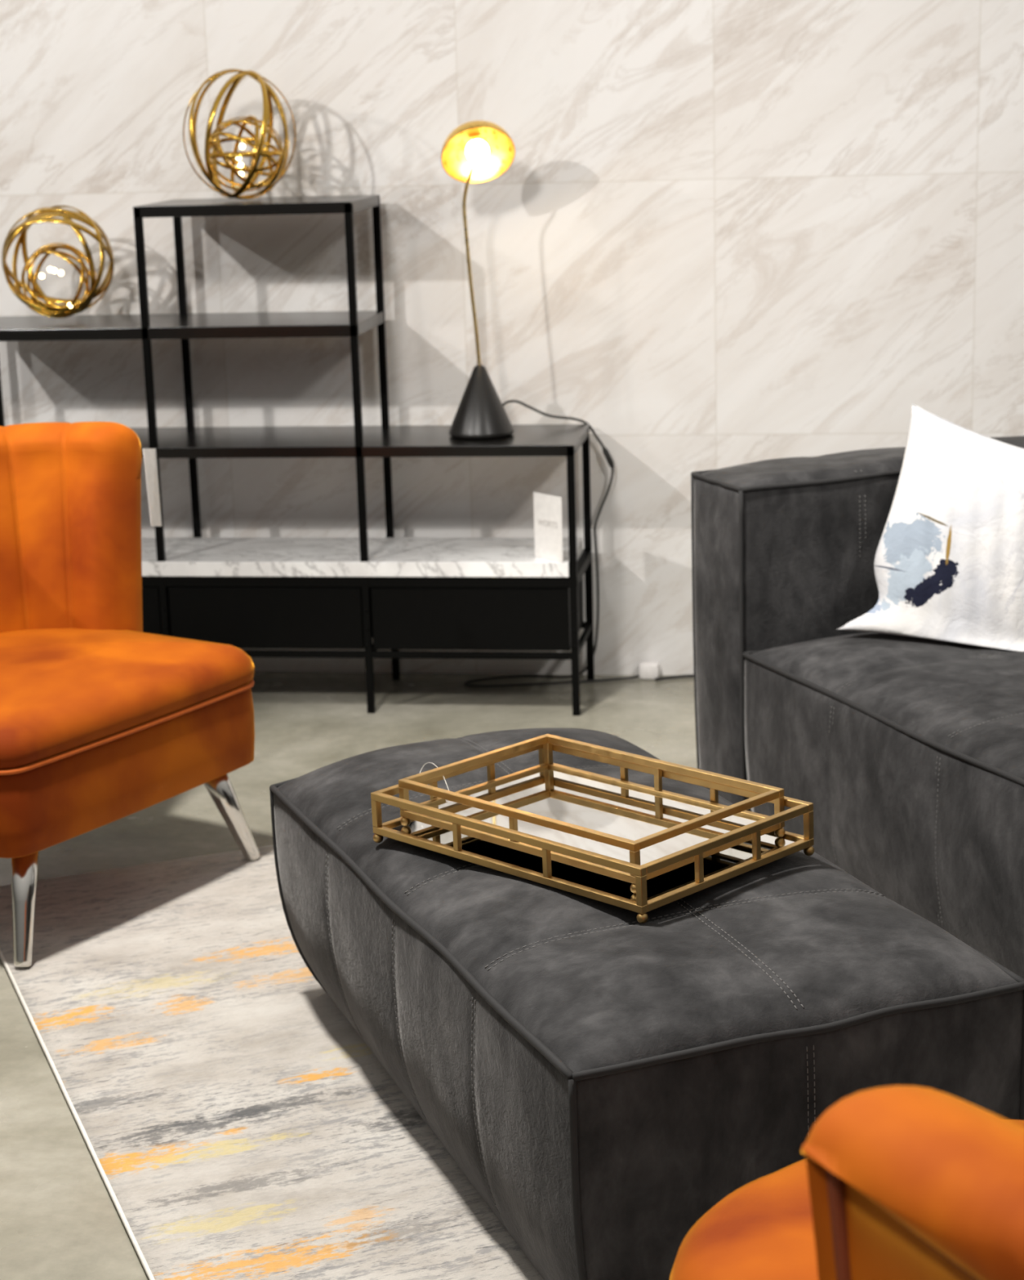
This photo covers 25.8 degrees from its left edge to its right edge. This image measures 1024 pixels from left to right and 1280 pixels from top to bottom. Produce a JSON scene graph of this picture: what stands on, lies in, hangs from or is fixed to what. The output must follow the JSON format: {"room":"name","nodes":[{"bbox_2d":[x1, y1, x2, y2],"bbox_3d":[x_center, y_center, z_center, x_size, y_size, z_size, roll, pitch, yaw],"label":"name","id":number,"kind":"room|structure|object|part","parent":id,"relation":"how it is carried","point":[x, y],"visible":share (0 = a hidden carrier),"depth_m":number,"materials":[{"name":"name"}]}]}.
{"room":"store","nodes":[
{"label":"store","id":0,"kind":"room"},
{"bbox_2d":[0,671,697,1279],"bbox_3d":[-0.232,1.081,1.914,9.000,0.100,8.089,0,14,8],"label":"floor","id":1,"kind":"structure","parent":0,"point":[60,1220],"depth_m":4.65,"materials":[{"name":"concrete"}]},
{"bbox_2d":[0,844,543,1279],"bbox_3d":[0.480,0.680,3.226,2.057,0.010,3.005,-7,15,-20],"label":"area rug","id":2,"kind":"object","parent":1,"relation":"on","point":[236,1124],"visible":0.26,"depth_m":3.33,"materials":[{"name":"grey carpet"}]},
{"bbox_2d":[0,421,259,967],"bbox_3d":[-0.931,0.060,4.154,0.666,0.839,0.801,7,16,32],"label":"velvet armchair","id":3,"kind":"object","parent":2,"relation":"on","point":[104,720],"visible":1,"depth_m":4.16,"materials":[{"name":"fabric"}]},
{"bbox_3d":[-0.837,0.449,3.862,0.051,0.220,0.116,-3,14,-4],"label":"leg","id":4,"kind":"part","parent":3,"relation":"part of","materials":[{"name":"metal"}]},
{"bbox_3d":[-1.068,-0.058,4.213,0.346,0.630,0.801,7,16,32],"label":"backrest","id":5,"kind":"part","parent":3,"relation":"part of","materials":[{"name":"orange fabric"}]},
{"bbox_2d":[0,627,254,769],"bbox_3d":[-0.908,0.072,4.142,0.613,0.098,0.698,7,16,32],"label":"seat cushion","id":6,"kind":"object","parent":3,"relation":"on","point":[68,695],"depth_m":4.03,"materials":[{"name":"orange fabric"}]},
{"bbox_3d":[-0.904,0.199,4.173,0.601,0.152,0.686,7,16,32],"label":"seat","id":7,"kind":"part","parent":3,"relation":"part of","materials":[{"name":"orange fabric"}]},
{"bbox_2d":[142,448,161,526],"bbox_3d":[-0.734,-0.310,4.561,0.007,0.172,0.060,1,14,11],"label":"price tag","id":8,"kind":"object","parent":3,"relation":"hanging from","point":[149,454],"visible":1,"depth_m":4.55,"materials":[{"name":"white paper"}]},
{"bbox_3d":[-0.549,0.329,4.313,0.116,0.220,0.051,-11,17,-33],"label":"leg","id":9,"kind":"part","parent":3,"relation":"part of","materials":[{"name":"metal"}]},
{"bbox_2d":[269,728,1023,1279],"bbox_3d":[0.126,0.470,3.197,0.630,0.434,1.228,-7,15,-21],"label":"ottoman","id":10,"kind":"object","parent":2,"relation":"on","point":[602,1078],"visible":0.65,"depth_m":2.72,"materials":[{"name":"grey fabric"}]},
{"bbox_2d":[370,743,813,923],"bbox_3d":[0.106,0.256,3.122,0.350,0.075,0.528,-15,18,-42],"label":"mirrored tray","id":11,"kind":"object","parent":10,"relation":"on","point":[668,887],"visible":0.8,"depth_m":3.00,"materials":[{"name":"gold metal"}]},
{"bbox_3d":[-0.193,0.247,3.189,0.010,0.040,0.010,-15,18,-42],"label":"corner post","id":12,"kind":"part","parent":11,"relation":"part of","materials":[{"name":"gold metal"}]},
{"bbox_3d":[-0.114,0.226,3.263,0.010,0.040,0.008,-15,18,-42],"label":"post","id":13,"kind":"part","parent":11,"relation":"part of","materials":[{"name":"gold metal"}]},
{"bbox_3d":[-0.075,0.269,3.069,0.008,0.040,0.010,-15,18,-42],"label":"post","id":14,"kind":"part","parent":11,"relation":"part of","materials":[{"name":"gold metal"}]},
{"bbox_3d":[-0.031,0.203,3.340,0.009,0.040,0.008,-15,18,-42],"label":"post","id":15,"kind":"part","parent":11,"relation":"part of","materials":[{"name":"gold metal"}]},
{"bbox_3d":[0.048,0.182,3.414,0.010,0.040,0.010,-15,18,-42],"label":"corner post","id":16,"kind":"part","parent":11,"relation":"part of","materials":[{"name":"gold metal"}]},
{"bbox_3d":[0.046,0.293,2.946,0.008,0.040,0.009,-15,18,-42],"label":"post","id":17,"kind":"part","parent":11,"relation":"part of","materials":[{"name":"gold metal"}]},
{"bbox_2d":[398,733,785,893],"bbox_3d":[0.107,0.235,3.132,0.306,0.069,0.464,-15,18,-42],"label":"mirrored tray","id":18,"kind":"object","parent":11,"relation":"in","point":[637,824],"visible":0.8,"depth_m":3.14,"materials":[{"name":"gold metal"}]},
{"bbox_3d":[-0.154,0.226,3.192,0.010,0.034,0.010,-15,18,-42],"label":"corner post","id":19,"kind":"part","parent":18,"relation":"part of","materials":[{"name":"gold metal"}]},
{"bbox_2d":[419,762,453,802],"bbox_3d":[-0.108,0.208,3.242,0.022,0.030,0.154,-7,15,-19],"label":"loop","id":20,"kind":"object","parent":18,"relation":"hanging from","point":[446,801],"visible":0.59,"depth_m":3.22,"materials":[{"name":"white plastic"}]},
{"bbox_3d":[0.002,0.256,3.033,0.008,0.034,0.010,-15,18,-42],"label":"post","id":21,"kind":"part","parent":18,"relation":"part of","materials":[{"name":"gold metal"}]},
{"bbox_3d":[0.055,0.170,3.386,0.010,0.034,0.010,-15,18,-42],"label":"corner post","id":22,"kind":"part","parent":18,"relation":"part of","materials":[{"name":"gold metal"}]},
{"bbox_2d":[428,767,759,865],"bbox_3d":[0.107,0.251,3.135,0.284,0.004,0.443,-15,18,-42],"label":"mirror","id":23,"kind":"object","parent":18,"relation":"on","point":[621,808],"depth_m":3.16,"materials":[{"name":"clear glass"}]},
{"bbox_3d":[0.158,0.286,2.874,0.010,0.034,0.010,-15,18,-42],"label":"corner post","id":24,"kind":"part","parent":18,"relation":"part of","materials":[{"name":"gold metal"}]},
{"bbox_3d":[0.211,0.200,3.227,0.008,0.034,0.010,-15,18,-42],"label":"post","id":25,"kind":"part","parent":18,"relation":"part of","materials":[{"name":"gold metal"}]},
{"bbox_3d":[0.367,0.231,3.068,0.010,0.034,0.010,-15,18,-42],"label":"corner post","id":26,"kind":"part","parent":18,"relation":"part of","materials":[{"name":"gold metal"}]},
{"bbox_2d":[386,819,799,901],"bbox_3d":[0.107,0.274,3.126,0.329,0.005,0.507,-15,18,-42],"label":"mirror","id":27,"kind":"object","parent":11,"relation":"on","point":[682,876],"depth_m":3.01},
{"bbox_3d":[0.166,0.205,3.294,0.008,0.040,0.010,-15,18,-42],"label":"post","id":28,"kind":"part","parent":11,"relation":"part of","materials":[{"name":"gold metal"}]},
{"bbox_3d":[0.164,0.316,2.826,0.010,0.040,0.010,-15,18,-42],"label":"corner post","id":29,"kind":"part","parent":11,"relation":"part of","materials":[{"name":"gold metal"}]},
{"bbox_3d":[0.243,0.295,2.900,0.010,0.040,0.008,-15,18,-42],"label":"post","id":30,"kind":"part","parent":11,"relation":"part of","materials":[{"name":"gold metal"}]},
{"bbox_3d":[0.287,0.229,3.170,0.008,0.040,0.009,-15,18,-42],"label":"post","id":31,"kind":"part","parent":11,"relation":"part of","materials":[{"name":"gold metal"}]},
{"bbox_3d":[0.326,0.273,2.977,0.010,0.040,0.008,-15,18,-42],"label":"post","id":32,"kind":"part","parent":11,"relation":"part of","materials":[{"name":"gold metal"}]},
{"bbox_3d":[0.405,0.252,3.051,0.010,0.040,0.010,-15,18,-42],"label":"corner post","id":33,"kind":"part","parent":11,"relation":"part of","materials":[{"name":"gold metal"}]},
{"bbox_2d":[669,1085,1023,1279],"bbox_3d":[0.576,0.617,1.774,0.918,0.809,1.065,-10,16,-30],"label":"velvet armchair","id":34,"kind":"object","parent":2,"relation":"on","point":[891,1182],"visible":1,"depth_m":1.42,"materials":[{"name":"fabric"}]},
{"bbox_3d":[0.715,0.566,1.527,0.918,0.600,0.528,-10,16,-30],"label":"backrest","id":35,"kind":"part","parent":34,"relation":"part of","materials":[{"name":"orange fabric"}]},
{"bbox_2d":[690,435,1023,978],"bbox_3d":[1.218,0.138,3.805,1.078,0.705,1.988,-7,15,-21],"label":"sofa","id":36,"kind":"object","parent":2,"relation":"on","point":[907,753],"visible":0.82,"depth_m":4.10,"materials":[{"name":"grey fabric"}]},
{"bbox_3d":[0.893,-0.048,4.599,1.075,0.705,0.230,-7,15,-21],"label":"armrest","id":37,"kind":"part","parent":36,"relation":"part of","materials":[{"name":"grey fabric"}]},
{"bbox_2d":[743,631,1023,978],"bbox_3d":[1.074,0.321,3.678,0.674,0.399,1.785,-7,15,-21],"label":"seat cushion","id":38,"kind":"object","parent":36,"relation":"on","point":[907,753],"depth_m":3.87,"materials":[{"name":"grey fabric"}]},
{"bbox_2d":[836,403,1023,651],"bbox_3d":[0.901,-0.214,4.196,0.545,0.433,0.224,4,15,23],"label":"throw pillow","id":39,"kind":"object","parent":36,"relation":"on","point":[948,559],"visible":1,"depth_m":4.18,"materials":[{"name":"fabric"}]},
{"bbox_2d":[0,194,594,715],"bbox_3d":[-0.582,-0.452,5.439,1.513,1.213,0.334,0,14,8],"label":"shelving unit","id":40,"kind":"object","parent":1,"relation":"on","point":[442,593],"visible":0.88,"depth_m":5.33,"materials":[{"name":"black metal"}]},
{"bbox_3d":[-1.296,-0.358,5.733,0.017,0.931,0.017,0,14,8],"label":"post","id":41,"kind":"part","parent":40,"relation":"part of","materials":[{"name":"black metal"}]},
{"bbox_2d":[1,205,114,318],"bbox_3d":[-1.093,-0.911,5.384,0.266,0.264,0.178,0,14,8],"label":"lamp","id":42,"kind":"object","parent":40,"relation":"on","point":[75,305],"visible":1,"depth_m":5.34,"materials":[{"name":"gold metal"}]},
{"bbox_3d":[-1.123,-0.869,5.338,0.012,0.012,0.012,0,14,8],"label":"led bulb","id":43,"kind":"part","parent":42,"relation":"part of","materials":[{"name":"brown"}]},
{"bbox_3d":[-1.101,-0.884,5.331,0.012,0.012,0.012,0,14,8],"label":"led bulb","id":44,"kind":"part","parent":42,"relation":"part of","materials":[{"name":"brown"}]},
{"bbox_3d":[-1.088,-0.878,5.315,0.012,0.012,0.012,0,14,8],"label":"led bulb","id":45,"kind":"part","parent":42,"relation":"part of","materials":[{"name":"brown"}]},
{"bbox_3d":[-1.073,-0.873,5.319,0.012,0.012,0.012,0,14,8],"label":"led bulb","id":46,"kind":"part","parent":42,"relation":"part of","materials":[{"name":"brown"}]},
{"bbox_3d":[-0.851,-0.415,5.327,0.017,1.210,0.017,0,14,8],"label":"post","id":47,"kind":"part","parent":40,"relation":"part of","materials":[{"name":"black metal"}]},
{"bbox_3d":[-1.066,-0.090,5.591,0.474,0.150,0.294,0,14,8],"label":"drawer","id":48,"kind":"part","parent":40,"relation":"part of","materials":[{"name":"black wood"}]},
{"bbox_3d":[-0.806,-0.490,5.628,0.017,1.210,0.017,0,14,8],"label":"post","id":49,"kind":"part","parent":40,"relation":"part of","materials":[{"name":"black metal"}]},
{"bbox_2d":[182,68,295,199],"bbox_3d":[-0.641,-1.190,5.265,0.254,0.300,0.265,0,14,8],"label":"lamp","id":50,"kind":"object","parent":40,"relation":"on","point":[212,141],"visible":1,"depth_m":5.22,"materials":[{"name":"gold metal"}]},
{"bbox_3d":[-0.634,-1.111,5.231,0.012,0.012,0.012,0,14,8],"label":"led bulb","id":51,"kind":"part","parent":50,"relation":"part of","materials":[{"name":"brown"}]},
{"bbox_3d":[-0.630,-1.153,5.220,0.012,0.012,0.012,0,14,8],"label":"led bulb","id":52,"kind":"part","parent":50,"relation":"part of","materials":[{"name":"white glass"}]},
{"bbox_3d":[-0.572,-0.087,5.519,0.474,0.150,0.294,0,14,8],"label":"drawer","id":53,"kind":"part","parent":40,"relation":"part of","materials":[{"name":"black metal"}]},
{"bbox_3d":[-0.590,0.033,5.401,0.499,0.015,0.014,0,14,8],"label":"rail","id":54,"kind":"part","parent":40,"relation":"part of","materials":[{"name":"black metal"}]},
{"bbox_3d":[-0.357,-0.412,5.255,0.017,1.210,0.017,0,14,8],"label":"post","id":55,"kind":"part","parent":40,"relation":"part of","materials":[{"name":"black metal"}]},
{"bbox_3d":[-0.584,-0.205,5.484,1.491,0.036,0.298,0,14,8],"label":"marble shelf","id":56,"kind":"part","parent":40,"relation":"part of","materials":[{"name":"white stone"}]},
{"bbox_2d":[142,549,591,587],"bbox_3d":[-0.569,-0.179,5.508,1.505,0.026,0.329,0,14,8],"label":"shelf","id":57,"kind":"object","parent":40,"relation":"on","point":[152,577],"depth_m":5.32,"materials":[{"name":"white stone"}]},
{"bbox_3d":[-0.312,-0.487,5.556,0.017,1.210,0.017,0,14,8],"label":"post","id":58,"kind":"part","parent":40,"relation":"part of","materials":[{"name":"black metal"}]},
{"bbox_3d":[-0.097,0.036,5.329,0.498,0.015,0.014,0,14,8],"label":"rail","id":59,"kind":"part","parent":40,"relation":"part of","materials":[{"name":"black metal"}]},
{"bbox_3d":[-0.079,-0.084,5.446,0.474,0.150,0.294,0,14,8],"label":"drawer","id":60,"kind":"part","parent":40,"relation":"part of","materials":[{"name":"black wood"}]},
{"bbox_2d":[440,120,639,687],"bbox_3d":[0.048,-0.561,5.446,0.488,1.384,0.237,-10,16,-30],"label":"table lamp","id":61,"kind":"object","parent":40,"relation":"on","point":[478,151],"visible":1,"depth_m":5.28,"materials":[{"name":"black metal"}]},
{"bbox_3d":[-0.091,-1.101,5.188,0.030,0.073,0.013,-4,14,-8],"label":"shade arm","id":62,"kind":"part","parent":61,"relation":"part of","materials":[{"name":"gold metal"}]},
{"bbox_3d":[-0.096,-0.861,5.255,0.032,0.437,0.020,0,14,8],"label":"stem","id":63,"kind":"part","parent":61,"relation":"part of","materials":[{"name":"gold metal"}]},
{"bbox_2d":[470,137,479,141],"bbox_3d":[-0.083,-1.149,5.192,0.024,0.038,0.038,-4,14,-10],"label":"socket","id":64,"kind":"object","parent":61,"relation":"attached to","point":[472,139],"depth_m":5.19,"materials":[{"name":"gold metal"}]},
{"bbox_3d":[-0.080,-1.132,5.180,0.054,0.054,0.054,0,14,8],"label":"bulb","id":65,"kind":"part","parent":61,"relation":"part of","materials":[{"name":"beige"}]},
{"bbox_3d":[-0.078,-1.130,5.179,0.170,0.145,0.138,0,14,8],"label":"lamp shade","id":66,"kind":"part","parent":61,"relation":"part of","materials":[{"name":"gold metal"}]},
{"bbox_3d":[0.093,-0.249,5.551,0.437,0.726,0.166,-7,15,-19],"label":"power cord","id":67,"kind":"part","parent":61,"relation":"part of","materials":[{"name":"black rubber"}]},
{"bbox_2d":[601,446,613,468],"bbox_3d":[0.237,-0.450,5.518,0.029,0.054,0.015,0,14,8],"label":"switch","id":68,"kind":"object","parent":61,"relation":"attached to","point":[608,458],"depth_m":5.51,"materials":[{"name":"plastic"}]},
{"bbox_2d":[533,492,563,562],"bbox_3d":[0.084,-0.265,5.248,0.002,0.154,0.103,-12,17,-37],"label":"price card","id":69,"kind":"object","parent":40,"relation":"on","point":[548,527],"visible":1,"depth_m":5.25,"materials":[{"name":"grey paper"}]},
{"bbox_3d":[0.144,-0.135,5.250,0.017,0.647,0.017,0,14,8],"label":"post","id":70,"kind":"part","parent":40,"relation":"part of","materials":[{"name":"black metal"}]},
{"bbox_3d":[-0.052,-0.039,5.629,0.498,0.015,0.014,0,14,8],"label":"rail","id":71,"kind":"part","parent":40,"relation":"part of","materials":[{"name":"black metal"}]},
{"bbox_3d":[0.172,0.001,5.443,0.012,0.015,0.310,0,14,8],"label":"rail","id":72,"kind":"part","parent":40,"relation":"part of","materials":[{"name":"black metal"}]},
{"bbox_3d":[0.189,-0.211,5.551,0.017,0.647,0.017,0,14,8],"label":"post","id":73,"kind":"part","parent":40,"relation":"part of","materials":[{"name":"black metal"}]},
{"bbox_2d":[638,662,659,679],"bbox_3d":[0.345,0.077,5.633,0.052,0.040,0.042,0,14,8],"label":"power adapter","id":74,"kind":"object","parent":1,"relation":"on","point":[646,670],"visible":1,"depth_m":5.61,"materials":[{"name":"white plastic"}]},
{"bbox_2d":[654,674,693,680],"bbox_3d":[0.538,0.091,5.612,0.361,0.009,0.038,-1,14,1],"label":"lead","id":75,"kind":"object","parent":1,"relation":"on","point":[683,675],"visible":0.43,"depth_m":5.62,"materials":[{"name":"black rubber"}]},
{"bbox_2d":[0,0,1023,675],"bbox_3d":[0.273,-1.964,5.226,9.000,4.200,0.120,0,14,8],"label":"wall","id":76,"kind":"structure","parent":0,"point":[716,234],"depth_m":5.45,"materials":[{"name":"stone"}]}
]}

